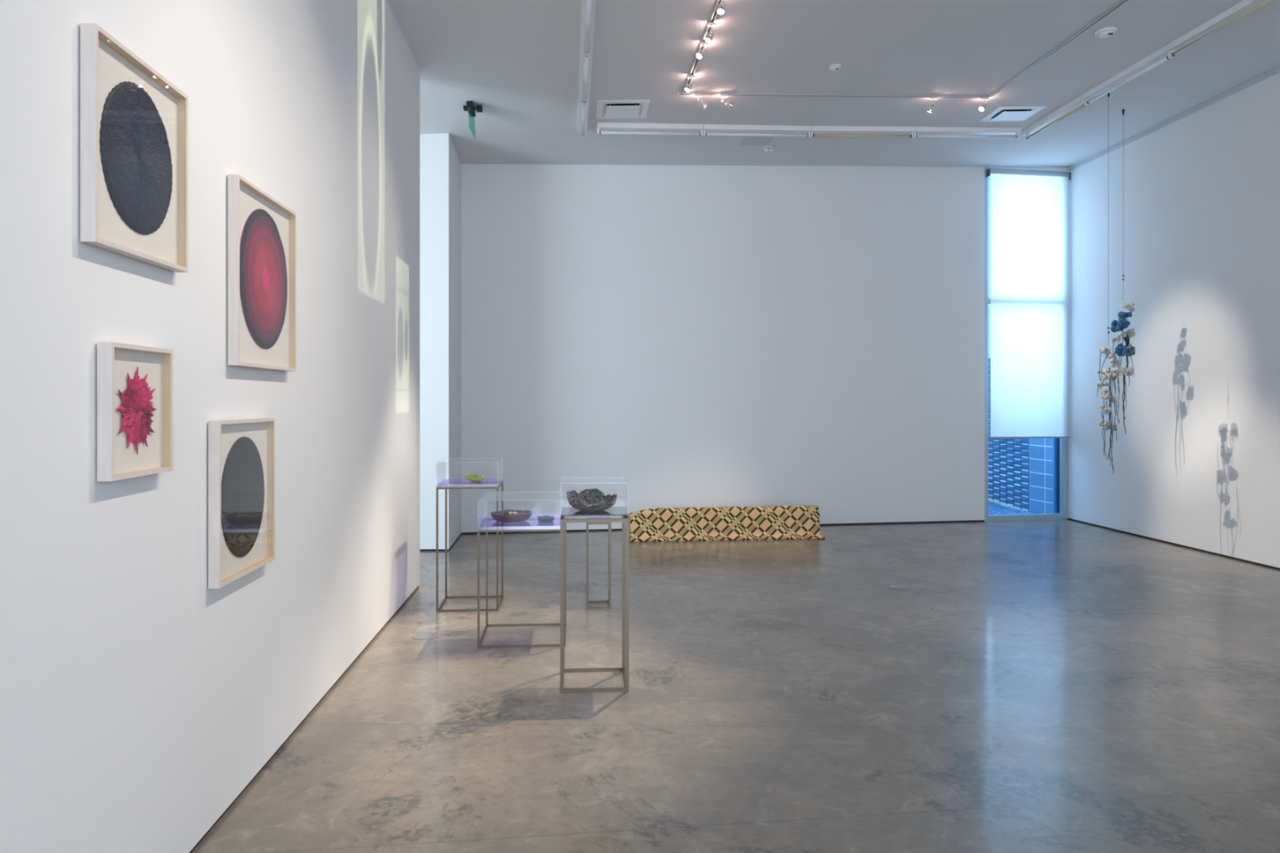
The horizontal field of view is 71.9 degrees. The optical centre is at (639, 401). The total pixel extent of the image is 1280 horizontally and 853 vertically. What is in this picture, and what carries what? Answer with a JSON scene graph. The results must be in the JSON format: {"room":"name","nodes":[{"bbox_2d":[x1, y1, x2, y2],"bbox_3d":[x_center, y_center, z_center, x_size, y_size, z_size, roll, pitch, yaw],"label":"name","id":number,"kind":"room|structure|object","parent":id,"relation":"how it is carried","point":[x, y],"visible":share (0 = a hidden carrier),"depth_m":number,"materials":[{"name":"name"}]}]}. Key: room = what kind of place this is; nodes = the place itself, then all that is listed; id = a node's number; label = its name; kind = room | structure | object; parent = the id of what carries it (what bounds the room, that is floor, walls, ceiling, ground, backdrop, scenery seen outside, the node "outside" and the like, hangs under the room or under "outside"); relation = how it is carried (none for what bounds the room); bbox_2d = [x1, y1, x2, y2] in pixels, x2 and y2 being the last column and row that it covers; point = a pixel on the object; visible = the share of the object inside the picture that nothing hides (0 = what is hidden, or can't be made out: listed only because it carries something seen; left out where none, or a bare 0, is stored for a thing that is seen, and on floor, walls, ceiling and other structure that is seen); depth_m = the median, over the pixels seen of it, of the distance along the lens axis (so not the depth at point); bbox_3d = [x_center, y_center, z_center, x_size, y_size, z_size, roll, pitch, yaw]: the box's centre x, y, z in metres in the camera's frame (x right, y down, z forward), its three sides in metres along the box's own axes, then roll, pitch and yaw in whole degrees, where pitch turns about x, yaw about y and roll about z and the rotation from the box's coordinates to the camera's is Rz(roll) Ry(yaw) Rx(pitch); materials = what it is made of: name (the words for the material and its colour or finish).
{"room":"museum","nodes":[
{"label":"museum","id":0,"kind":"room"},
{"bbox_2d":[0,0,419,852],"bbox_3d":[-1.611,-0.665,1.315,0.321,4.489,12.685,0,0,-4],"label":"wall","id":1,"kind":"structure","parent":0,"point":[140,699],"depth_m":3.16,"materials":[{"name":"white paint"}]},
{"bbox_2d":[80,22,188,272],"bbox_3d":[-1.526,-0.733,2.690,0.046,0.595,0.576,0,0,-4],"label":"picture frame","id":2,"kind":"object","parent":1,"relation":"attached to","point":[134,122],"visible":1,"depth_m":2.64,"materials":[{"name":"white wood"}]},
{"bbox_2d":[97,342,173,481],"bbox_3d":[-1.525,0.029,2.676,0.046,0.393,0.380,0,0,-4],"label":"picture frame","id":3,"kind":"object","parent":1,"relation":"attached to","point":[135,383],"visible":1,"depth_m":2.65,"materials":[{"name":"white wood"}]},
{"bbox_2d":[208,417,275,588],"bbox_3d":[-1.587,0.379,3.537,0.046,0.616,0.599,0,0,-4],"label":"picture frame","id":4,"kind":"object","parent":1,"relation":"attached to","point":[242,452],"visible":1,"depth_m":3.49,"materials":[{"name":"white wood"}]},
{"bbox_2d":[227,173,296,371],"bbox_3d":[-1.604,-0.511,3.772,0.046,0.740,0.710,0,0,-4],"label":"picture frame","id":5,"kind":"object","parent":1,"relation":"attached to","point":[262,229],"visible":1,"depth_m":3.71,"materials":[{"name":"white wood"}]},
{"bbox_2d":[189,587,417,852],"bbox_3d":[-1.611,1.590,1.315,0.297,0.020,12.660,0,0,-4],"label":"baseboard","id":6,"kind":"structure","parent":1,"relation":"attached to","point":[416,588],"depth_m":4.08,"materials":[{"name":"black"}]},
{"bbox_2d":[419,133,461,549],"bbox_3d":[-4.644,-0.644,10.136,5.200,4.448,1.402,0,0,0],"label":"wall","id":7,"kind":"structure","parent":0,"point":[440,164],"depth_m":9.44,"materials":[{"name":"white paint"}]},
{"bbox_2d":[419,536,458,551],"bbox_3d":[-4.645,1.590,10.136,5.175,0.020,1.378,0,0,0],"label":"baseboard","id":8,"kind":"structure","parent":7,"relation":"attached to","point":[458,536],"depth_m":9.45,"materials":[{"name":"black"}]},
{"bbox_2d":[461,164,984,532],"bbox_3d":[1.201,-0.773,11.308,6.840,4.706,0.220,0,0,-9],"label":"wall","id":9,"kind":"structure","parent":0,"point":[650,336],"depth_m":11.18,"materials":[{"name":"white paint"}]},
{"bbox_2d":[462,520,983,533],"bbox_3d":[1.201,1.590,11.308,6.816,0.020,0.196,0,0,-9],"label":"baseboard","id":10,"kind":"structure","parent":9,"relation":"attached to","point":[972,520],"depth_m":11.45,"materials":[{"name":"black"}]},
{"bbox_2d":[983,167,1067,521],"bbox_3d":[5.187,-0.786,11.911,1.222,4.772,0.100,0,0,-9],"label":"window","id":11,"kind":"structure","parent":9,"relation":"in","point":[1062,443],"depth_m":11.80,"materials":[{"name":"blue metal"}]},
{"bbox_2d":[986,168,1071,438],"bbox_3d":[5.210,-1.297,11.818,1.192,3.576,0.088,0,0,-9],"label":"roller shade","id":12,"kind":"object","parent":11,"relation":"attached to","point":[1029,211],"visible":1,"depth_m":11.80,"materials":[{"name":"fabric"}]},
{"bbox_2d":[191,487,1279,852],"bbox_3d":[0.500,1.657,5.600,16.000,0.125,21.800,0,0,0],"label":"floor","id":13,"kind":"structure","parent":0,"point":[1068,686],"depth_m":4.62,"materials":[{"name":"concrete"}]},
{"bbox_2d":[435,478,503,612],"bbox_3d":[-1.333,1.030,6.963,0.468,1.139,0.478,0,0,-4],"label":"display stand","id":14,"kind":"object","parent":13,"relation":"on","point":[444,484],"visible":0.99,"depth_m":6.75,"materials":[{"name":"grey metal"}]},
{"bbox_2d":[465,472,484,481],"bbox_3d":[-1.297,0.599,6.944,0.154,0.065,0.153,0,0,35],"label":"bowl","id":15,"kind":"object","parent":14,"relation":"on","point":[470,477],"visible":1,"depth_m":6.90,"materials":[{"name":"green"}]},
{"bbox_2d":[477,497,566,648],"bbox_3d":[-0.791,1.120,6.019,0.568,0.959,0.560,0,0,-4],"label":"display stand","id":16,"kind":"object","parent":13,"relation":"on","point":[481,528],"visible":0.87,"depth_m":5.76,"materials":[{"name":"grey metal"}]},
{"bbox_2d":[490,509,532,522],"bbox_3d":[-0.874,0.778,5.993,0.277,0.067,0.277,0,0,-4],"label":"bowl","id":17,"kind":"object","parent":16,"relation":"on","point":[507,515],"visible":1,"depth_m":5.91,"materials":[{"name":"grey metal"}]},
{"bbox_2d":[537,515,554,522],"bbox_3d":[-0.637,0.792,5.971,0.114,0.041,0.116,0,0,0],"label":"bowl","id":18,"kind":"object","parent":16,"relation":"on","point":[546,518],"visible":1,"depth_m":5.93,"materials":[{"name":"teal ceramic"}]},
{"bbox_2d":[560,479,628,693],"bbox_3d":[-0.263,1.024,5.047,0.378,1.152,0.385,0,0,-4],"label":"display stand","id":19,"kind":"object","parent":13,"relation":"on","point":[615,510],"visible":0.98,"depth_m":4.87,"materials":[{"name":"grey metal"}]},
{"bbox_2d":[566,488,617,511],"bbox_3d":[-0.278,0.566,5.046,0.288,0.115,0.286,0,0,5],"label":"bowl","id":20,"kind":"object","parent":19,"relation":"on","point":[593,500],"visible":1,"depth_m":5.10,"materials":[{"name":"grey stone"}]},
{"bbox_2d":[586,516,611,608],"bbox_3d":[-0.325,1.260,6.917,0.192,0.680,0.225,0,0,-4],"label":"display stand","id":21,"kind":"object","parent":13,"relation":"on","point":[609,601],"visible":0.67,"depth_m":6.81,"materials":[{"name":"grey metal"}]},
{"bbox_2d":[628,505,826,542],"bbox_3d":[1.017,1.412,10.297,2.289,0.384,0.331,0,0,-6],"label":"bench","id":22,"kind":"object","parent":13,"relation":"on","point":[793,522],"visible":1,"depth_m":10.20,"materials":[{"name":"beige fabric"}]},
{"bbox_2d":[988,358,1029,511],"bbox_3d":[5.667,0.420,13.771,0.060,2.340,2.113,0,0,4],"label":"brick wall","id":23,"kind":"structure","parent":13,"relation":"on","point":[1018,442],"depth_m":13.52,"materials":[{"name":"blue"}]},
{"bbox_2d":[988,503,1035,515],"bbox_3d":[4.738,1.594,13.473,1.450,0.012,3.070,0,0,-9],"label":"gravel bed","id":24,"kind":"object","parent":13,"relation":"on","point":[993,509],"visible":0.07,"depth_m":12.75,"materials":[{"name":"blue gravel"}]},
{"bbox_2d":[1052,438,1057,513],"bbox_3d":[5.708,-0.700,12.082,0.115,4.600,0.032,0,0,-9],"label":"post","id":25,"kind":"object","parent":13,"relation":"on","point":[1054,440],"visible":0.02,"depth_m":12.06,"materials":[{"name":"blue metal"}]},
{"bbox_2d":[387,0,1279,179],"bbox_3d":[0.050,-3.050,3.600,15.100,0.787,17.800,0,0,0],"label":"ceiling","id":26,"kind":"structure","parent":0,"point":[518,60],"depth_m":8.07,"materials":[{"name":"white paint"}]},
{"bbox_2d":[462,100,482,116],"bbox_3d":[-1.620,-2.749,8.597,0.182,0.272,0.354,0,0,17],"label":"exit sign","id":27,"kind":"object","parent":26,"relation":"hanging from","point":[470,108],"visible":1,"depth_m":8.56,"materials":[{"name":"black plastic"}]},
{"bbox_2d":[577,97,589,137],"bbox_3d":[-0.574,-2.873,8.885,0.106,0.113,1.041,0,0,-5],"label":"strip light","id":28,"kind":"object","parent":26,"relation":"attached to","point":[583,108],"visible":0.92,"depth_m":8.84,"materials":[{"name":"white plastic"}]},
{"bbox_2d":[578,44,592,103],"bbox_3d":[-0.483,-2.876,7.778,0.106,0.113,1.169,0,0,-4],"label":"strip light","id":29,"kind":"object","parent":26,"relation":"attached to","point":[585,60],"visible":0.91,"depth_m":7.71,"materials":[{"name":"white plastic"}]},
{"bbox_2d":[579,0,595,54],"bbox_3d":[-0.390,-2.880,6.607,0.106,0.113,1.169,0,0,-4],"label":"strip light","id":30,"kind":"object","parent":26,"relation":"attached to","point":[588,6],"visible":1,"depth_m":6.70,"materials":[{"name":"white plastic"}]},
{"bbox_2d":[608,155,617,158],"bbox_3d":[-0.326,-2.932,10.577,0.110,0.010,0.100,0,0,-4],"label":"blank cover plate","id":31,"kind":"object","parent":26,"relation":"attached to","point":[609,156],"visible":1,"depth_m":10.55,"materials":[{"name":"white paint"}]},
{"bbox_2d":[595,99,649,119],"bbox_3d":[-0.179,-2.929,8.879,0.516,0.046,0.531,0,0,-4],"label":"ceiling vent","id":32,"kind":"object","parent":26,"relation":"in","point":[629,108],"visible":1,"depth_m":8.81,"materials":[{"name":"white metal"}]},
{"bbox_2d":[595,122,703,135],"bbox_3d":[0.109,-2.899,9.415,1.146,0.151,0.104,0,0,-10],"label":"strip light","id":33,"kind":"object","parent":26,"relation":"attached to","point":[602,127],"visible":1,"depth_m":9.39,"materials":[{"name":"white metal"}]},
{"bbox_2d":[682,0,721,93],"bbox_3d":[0.663,-2.963,5.645,0.039,0.041,5.600,0,0,-5],"label":"track","id":34,"kind":"object","parent":26,"relation":"attached to","point":[713,15],"visible":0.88,"depth_m":7.22,"materials":[{"name":"silver metal"}]},
{"bbox_2d":[684,75,695,92],"bbox_3d":[0.451,-2.869,7.972,0.104,0.152,0.057,0,0,-29],"label":"track spotlight","id":35,"kind":"object","parent":34,"relation":"attached to","point":[689,86],"visible":1,"depth_m":7.97,"materials":[{"name":"white metal"}]},
{"bbox_2d":[696,42,708,59],"bbox_3d":[0.508,-2.875,7.240,0.115,0.145,0.064,0,0,-39],"label":"track spotlight","id":36,"kind":"object","parent":34,"relation":"attached to","point":[700,53],"visible":1,"depth_m":7.24,"materials":[{"name":"white metal"}]},
{"bbox_2d":[704,22,715,43],"bbox_3d":[0.548,-2.872,6.867,0.090,0.153,0.067,0,0,0],"label":"track spotlight","id":37,"kind":"object","parent":34,"relation":"attached to","point":[709,35],"visible":1,"depth_m":6.87,"materials":[{"name":"white metal"}]},
{"bbox_2d":[716,0,725,14],"bbox_3d":[0.594,-2.874,6.370,0.082,0.153,0.075,0,0,0],"label":"track spotlight","id":38,"kind":"object","parent":34,"relation":"attached to","point":[722,6],"visible":1,"depth_m":6.36,"materials":[{"name":"white metal"}]},
{"bbox_2d":[702,124,811,137],"bbox_3d":[1.274,-2.944,9.621,1.212,0.153,0.104,0,0,-10],"label":"strip light","id":39,"kind":"object","parent":26,"relation":"attached to","point":[708,129],"visible":0.99,"depth_m":9.59,"materials":[{"name":"white metal"}]},
{"bbox_2d":[738,133,777,145],"bbox_3d":[1.343,-2.998,10.104,0.360,0.019,0.440,0,0,-4],"label":"access panel","id":40,"kind":"object","parent":26,"relation":"attached to","point":[746,140],"visible":0.79,"depth_m":10.14,"materials":[{"name":"white paint"}]},
{"bbox_2d":[762,145,775,151],"bbox_3d":[1.521,-2.980,10.429,0.155,0.060,0.155,0,0,2],"label":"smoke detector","id":41,"kind":"object","parent":26,"relation":"attached to","point":[766,148],"visible":1,"depth_m":10.40,"materials":[{"name":"white paint"}]},
{"bbox_2d":[676,91,990,98],"bbox_3d":[1.945,-3.014,8.685,3.208,0.145,0.038,0,0,-8],"label":"track","id":42,"kind":"object","parent":26,"relation":"attached to","point":[678,92],"visible":1,"depth_m":8.67,"materials":[{"name":"silver metal"}]},
{"bbox_2d":[694,93,706,108],"bbox_3d":[0.588,-2.880,8.485,0.120,0.138,0.060,0,0,0],"label":"track spotlight","id":43,"kind":"object","parent":42,"relation":"attached to","point":[703,104],"visible":1,"depth_m":8.47,"materials":[{"name":"white metal"}]},
{"bbox_2d":[720,94,733,108],"bbox_3d":[0.836,-2.895,8.521,0.126,0.128,0.057,0,0,-14],"label":"track spotlight","id":44,"kind":"object","parent":42,"relation":"attached to","point":[728,104],"visible":1,"depth_m":8.51,"materials":[{"name":"white metal"}]},
{"bbox_2d":[926,97,937,113],"bbox_3d":[2.921,-2.965,8.839,0.094,0.152,0.069,0,0,0],"label":"track spotlight","id":45,"kind":"object","parent":42,"relation":"attached to","point":[930,109],"visible":1,"depth_m":8.82,"materials":[{"name":"white metal"}]},
{"bbox_2d":[978,97,988,111],"bbox_3d":[3.461,-2.990,8.891,0.116,0.145,0.060,0,0,-34],"label":"track spotlight","id":46,"kind":"object","parent":42,"relation":"attached to","point":[983,106],"visible":1,"depth_m":8.89,"materials":[{"name":"white metal"}]},
{"bbox_2d":[828,63,841,71],"bbox_3d":[1.753,-2.998,7.937,0.110,0.040,0.110,0,0,1],"label":"smoke detector","id":47,"kind":"object","parent":26,"relation":"attached to","point":[835,67],"visible":1,"depth_m":7.91,"materials":[{"name":"white plastic"}]},
{"bbox_2d":[810,125,915,137],"bbox_3d":[2.468,-2.991,9.814,1.198,0.153,0.104,0,0,-8],"label":"strip light","id":48,"kind":"object","parent":26,"relation":"attached to","point":[816,131],"visible":0.99,"depth_m":9.78,"materials":[{"name":"white metal"}]},
{"bbox_2d":[912,126,1020,138],"bbox_3d":[3.693,-3.038,9.997,1.272,0.156,0.104,0,0,-9],"label":"strip light","id":49,"kind":"object","parent":26,"relation":"attached to","point":[936,131],"visible":0.99,"depth_m":9.97,"materials":[{"name":"white metal"}]},
{"bbox_2d":[978,106,1045,121],"bbox_3d":[4.006,-3.091,9.519,0.510,0.046,0.467,0,0,-4],"label":"ceiling vent","id":50,"kind":"object","parent":26,"relation":"in","point":[1016,113],"visible":1,"depth_m":9.45,"materials":[{"name":"white metal"}]},
{"bbox_2d":[1022,94,1088,139],"bbox_3d":[4.499,-3.070,9.579,0.106,0.113,1.194,0,0,-4],"label":"strip light","id":51,"kind":"object","parent":26,"relation":"attached to","point":[1077,103],"visible":0.99,"depth_m":9.53,"materials":[{"name":"white metal"}]},
{"bbox_2d":[988,0,1128,97],"bbox_3d":[3.743,-3.083,6.571,0.039,0.039,4.650,0,0,-5],"label":"track","id":52,"kind":"object","parent":26,"relation":"attached to","point":[1120,2],"visible":1,"depth_m":7.62,"materials":[{"name":"silver metal"}]},
{"bbox_2d":[1093,26,1117,38],"bbox_3d":[3.893,-3.076,7.379,0.170,0.052,0.169,0,0,1],"label":"smoke detector","id":53,"kind":"object","parent":26,"relation":"attached to","point":[1106,32],"visible":1,"depth_m":7.33,"materials":[{"name":"white plastic"}]},
{"bbox_2d":[1096,93,1121,474],"bbox_3d":[4.729,-1.199,8.913,0.195,3.865,0.348,0,0,40],"label":"sculpture","id":54,"kind":"object","parent":26,"relation":"hanging from","point":[1106,424],"visible":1,"depth_m":8.89,"materials":[{"name":"beige ceramic"}]},
{"bbox_2d":[1110,109,1135,434],"bbox_3d":[5.213,-1.399,9.527,0.242,3.504,0.402,0,0,26],"label":"sculpture","id":55,"kind":"object","parent":26,"relation":"hanging from","point":[1128,350],"visible":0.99,"depth_m":9.52,"materials":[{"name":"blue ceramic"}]},
{"bbox_2d":[1081,45,1173,104],"bbox_3d":[4.607,-3.074,8.370,0.106,0.114,1.222,0,0,-6],"label":"strip light","id":56,"kind":"object","parent":26,"relation":"attached to","point":[1161,55],"visible":1,"depth_m":8.31,"materials":[{"name":"white plastic"}]},
{"bbox_2d":[1165,0,1274,57],"bbox_3d":[4.732,-3.079,7.148,0.106,0.114,1.222,0,0,-6],"label":"strip light","id":57,"kind":"object","parent":26,"relation":"attached to","point":[1243,8],"visible":1,"depth_m":7.21,"materials":[{"name":"white plastic"}]},
{"bbox_2d":[1029,438,1052,513],"bbox_3d":[5.729,0.000,12.413,0.150,3.200,0.609,0,0,-10],"label":"wall","id":58,"kind":"structure","parent":0,"point":[1040,449],"depth_m":12.43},
{"bbox_2d":[1067,72,1279,568],"bbox_3d":[6.574,-0.827,3.632,0.321,4.814,17.331,0,0,-4],"label":"wall","id":59,"kind":"structure","parent":0,"point":[1188,210],"depth_m":9.66,"materials":[{"name":"white paint"}]},
{"bbox_2d":[1067,518,1279,569],"bbox_3d":[6.574,1.590,3.632,0.297,0.020,17.305,0,0,-4],"label":"baseboard","id":60,"kind":"structure","parent":59,"relation":"attached to","point":[1233,557],"depth_m":9.71,"materials":[{"name":"black"}]},
{"bbox_2d":[1069,65,1279,170],"bbox_3d":[6.416,-3.166,3.506,0.011,0.109,16.859,0,0,-4],"label":"trim","id":61,"kind":"structure","parent":59,"relation":"attached to","point":[1275,70],"depth_m":9.67,"materials":[{"name":"grey paint"}]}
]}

